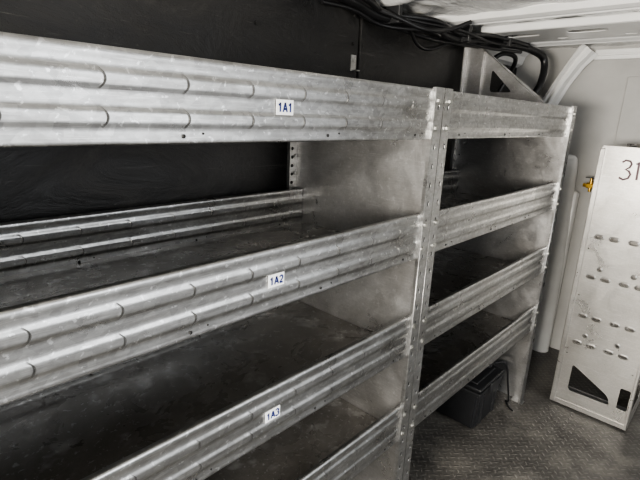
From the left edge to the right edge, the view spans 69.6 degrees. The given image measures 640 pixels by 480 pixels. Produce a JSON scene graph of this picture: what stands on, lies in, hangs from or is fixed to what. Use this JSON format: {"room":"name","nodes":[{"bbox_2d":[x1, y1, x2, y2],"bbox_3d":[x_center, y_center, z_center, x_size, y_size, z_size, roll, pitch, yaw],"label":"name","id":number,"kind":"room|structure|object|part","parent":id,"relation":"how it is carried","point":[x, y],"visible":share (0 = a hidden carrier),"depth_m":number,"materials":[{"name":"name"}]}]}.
{"room":"vehicle interior","nodes":[
{"label":"vehicle interior","id":0,"kind":"room"},
{"bbox_2d":[0,0,516,222],"bbox_3d":[-0.422,0.065,1.492,0.056,1.915,4.700,17,21,41],"label":"wall","id":1,"kind":"structure","parent":0,"point":[312,36],"depth_m":1.35,"materials":[{"name":"black metal"}]},
{"bbox_2d":[350,55,359,71],"bbox_3d":[0.141,-0.695,1.807,0.030,0.060,0.030,17,21,41],"label":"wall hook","id":2,"kind":"object","parent":1,"relation":"attached to","point":[353,57],"visible":1,"depth_m":1.81,"materials":[{"name":"metal"}]},
{"bbox_2d":[486,48,529,67],"bbox_3d":[1.050,-1.076,2.637,0.090,0.100,0.680,17,21,41],"label":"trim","id":3,"kind":"structure","parent":1,"relation":"attached to","point":[506,60],"depth_m":2.77,"materials":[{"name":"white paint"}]},
{"bbox_2d":[434,0,639,25],"bbox_3d":[1.268,-0.782,1.442,2.100,0.050,0.120,17,21,41],"label":"trim","id":4,"kind":"structure","parent":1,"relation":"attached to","point":[547,10],"depth_m":1.76,"materials":[{"name":"white paint"}]},
{"bbox_2d":[481,11,639,41],"bbox_3d":[1.547,-0.827,1.697,1.950,0.036,0.320,17,21,41],"label":"trim","id":5,"kind":"structure","parent":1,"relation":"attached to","point":[623,24],"depth_m":2.01,"materials":[{"name":"white paint"}]},
{"bbox_2d":[506,35,639,48],"bbox_3d":[1.771,-0.902,1.957,2.100,0.050,0.120,17,21,41],"label":"trim","id":6,"kind":"structure","parent":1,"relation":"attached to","point":[629,37],"depth_m":2.32,"materials":[{"name":"white paint"}]},
{"bbox_2d":[376,0,639,49],"bbox_3d":[0.391,-0.573,0.548,2.100,0.025,4.700,17,21,41],"label":"ceiling","id":7,"kind":"structure","parent":0,"point":[432,8],"depth_m":1.84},
{"bbox_2d":[321,0,547,94],"bbox_3d":[0.607,-0.852,2.106,1.521,0.321,0.268,-11,21,-41],"label":"harness","id":8,"kind":"object","parent":7,"relation":"attached to","point":[462,35],"visible":0.94,"depth_m":1.94,"materials":[{"name":"black plastic"}]},
{"bbox_2d":[408,347,639,479],"bbox_3d":[0.309,1.231,1.084,2.150,0.050,4.750,17,21,41],"label":"floor","id":9,"kind":"structure","parent":0,"point":[542,438],"depth_m":2.14,"materials":[{"name":"grey metal"}]},
{"bbox_2d":[0,31,444,479],"bbox_3d":[-0.323,0.367,1.171,0.572,1.514,1.225,17,21,41],"label":"shelving unit","id":10,"kind":"object","parent":9,"relation":"on","point":[270,335],"visible":1,"depth_m":1.05,"materials":[{"name":"metal"}]},
{"bbox_3d":[0.095,0.265,1.606,0.560,1.514,0.002,17,21,41],"label":"panel","id":11,"kind":"part","parent":10,"relation":"part of","materials":[{"name":"metal"}]},
{"bbox_3d":[0.280,0.328,1.410,0.013,1.514,0.041,17,21,41],"label":"post","id":12,"kind":"part","parent":10,"relation":"part of","materials":[{"name":"metal"}]},
{"bbox_2d":[436,365,504,427],"bbox_3d":[0.719,0.750,2.336,0.322,0.244,0.272,17,21,41],"label":"tub","id":13,"kind":"object","parent":9,"relation":"on","point":[475,400],"visible":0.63,"depth_m":2.21,"materials":[{"name":"black plastic"}]},
{"bbox_2d":[402,47,576,479],"bbox_3d":[0.509,0.024,1.988,0.592,1.811,1.183,17,21,41],"label":"shelving unit","id":14,"kind":"object","parent":9,"relation":"on","point":[495,208],"visible":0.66,"depth_m":2.09,"materials":[{"name":"metal"}]},
{"bbox_3d":[0.311,0.321,1.442,0.013,1.514,0.041,17,21,41],"label":"post","id":15,"kind":"part","parent":14,"relation":"part of","materials":[{"name":"metal"}]},
{"bbox_3d":[0.902,-0.072,2.398,0.580,1.811,0.031,17,21,41],"label":"panel","id":16,"kind":"part","parent":14,"relation":"part of","materials":[{"name":"metal"}]},
{"bbox_3d":[1.056,0.835,2.451,0.062,0.050,0.040,17,21,41],"label":"foot plate","id":17,"kind":"part","parent":14,"relation":"part of","materials":[{"name":"metal"}]},
{"bbox_3d":[1.098,0.134,2.245,0.013,1.514,0.041,17,21,41],"label":"post","id":18,"kind":"part","parent":14,"relation":"part of","materials":[{"name":"metal"}]},
{"bbox_2d":[487,361,512,410],"bbox_3d":[0.882,0.724,2.353,0.236,0.298,0.098,2,15,-3],"label":"power cable","id":19,"kind":"object","parent":9,"relation":"on","point":[506,364],"visible":0.34,"depth_m":2.34,"materials":[{"name":"black rubber"}]},
{"bbox_2d":[533,154,578,352],"bbox_3d":[1.455,0.100,2.897,0.178,1.264,0.126,17,21,41],"label":"post","id":20,"kind":"object","parent":9,"relation":"on","point":[569,198],"visible":0.62,"depth_m":2.84,"materials":[{"name":"white paint"}]},
{"bbox_2d":[550,144,639,430],"bbox_3d":[1.577,0.206,2.370,0.354,1.348,0.565,17,21,41],"label":"metal panel","id":21,"kind":"object","parent":9,"relation":"on","point":[601,335],"visible":1,"depth_m":2.20,"materials":[{"name":"metal"}]},
{"bbox_3d":[1.709,0.238,2.258,0.002,1.335,0.550,17,21,41],"label":"panel","id":22,"kind":"part","parent":21,"relation":"part of","materials":[{"name":"metal"}]},
{"bbox_3d":[1.771,0.161,2.569,0.352,1.347,0.003,17,21,41],"label":"panel","id":23,"kind":"part","parent":21,"relation":"part of","materials":[{"name":"white metal"}]},
{"bbox_2d":[516,43,639,349],"bbox_3d":[1.971,-0.100,2.476,2.150,1.915,0.056,17,21,41],"label":"wall","id":24,"kind":"structure","parent":0,"point":[605,94],"depth_m":2.70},
{"bbox_2d":[542,44,597,104],"bbox_3d":[1.390,-0.871,2.754,0.103,0.578,0.407,-9,19,-36],"label":"trim","id":25,"kind":"structure","parent":24,"relation":"attached to","point":[583,55],"depth_m":2.65,"materials":[{"name":"white paint"}]},
{"bbox_2d":[583,177,593,191],"bbox_3d":[1.588,-0.326,2.672,0.078,0.083,0.135,17,21,41],"label":"gas valve","id":26,"kind":"object","parent":24,"relation":"attached to","point":[589,185],"visible":0.63,"depth_m":2.63,"materials":[{"name":"gold metal"}]},
{"bbox_2d":[594,47,639,59],"bbox_3d":[2.134,-0.873,2.069,1.610,0.055,0.049,17,21,41],"label":"trim","id":27,"kind":"structure","parent":24,"relation":"attached to","point":[620,53],"depth_m":2.51,"materials":[{"name":"white paint"}]}
]}

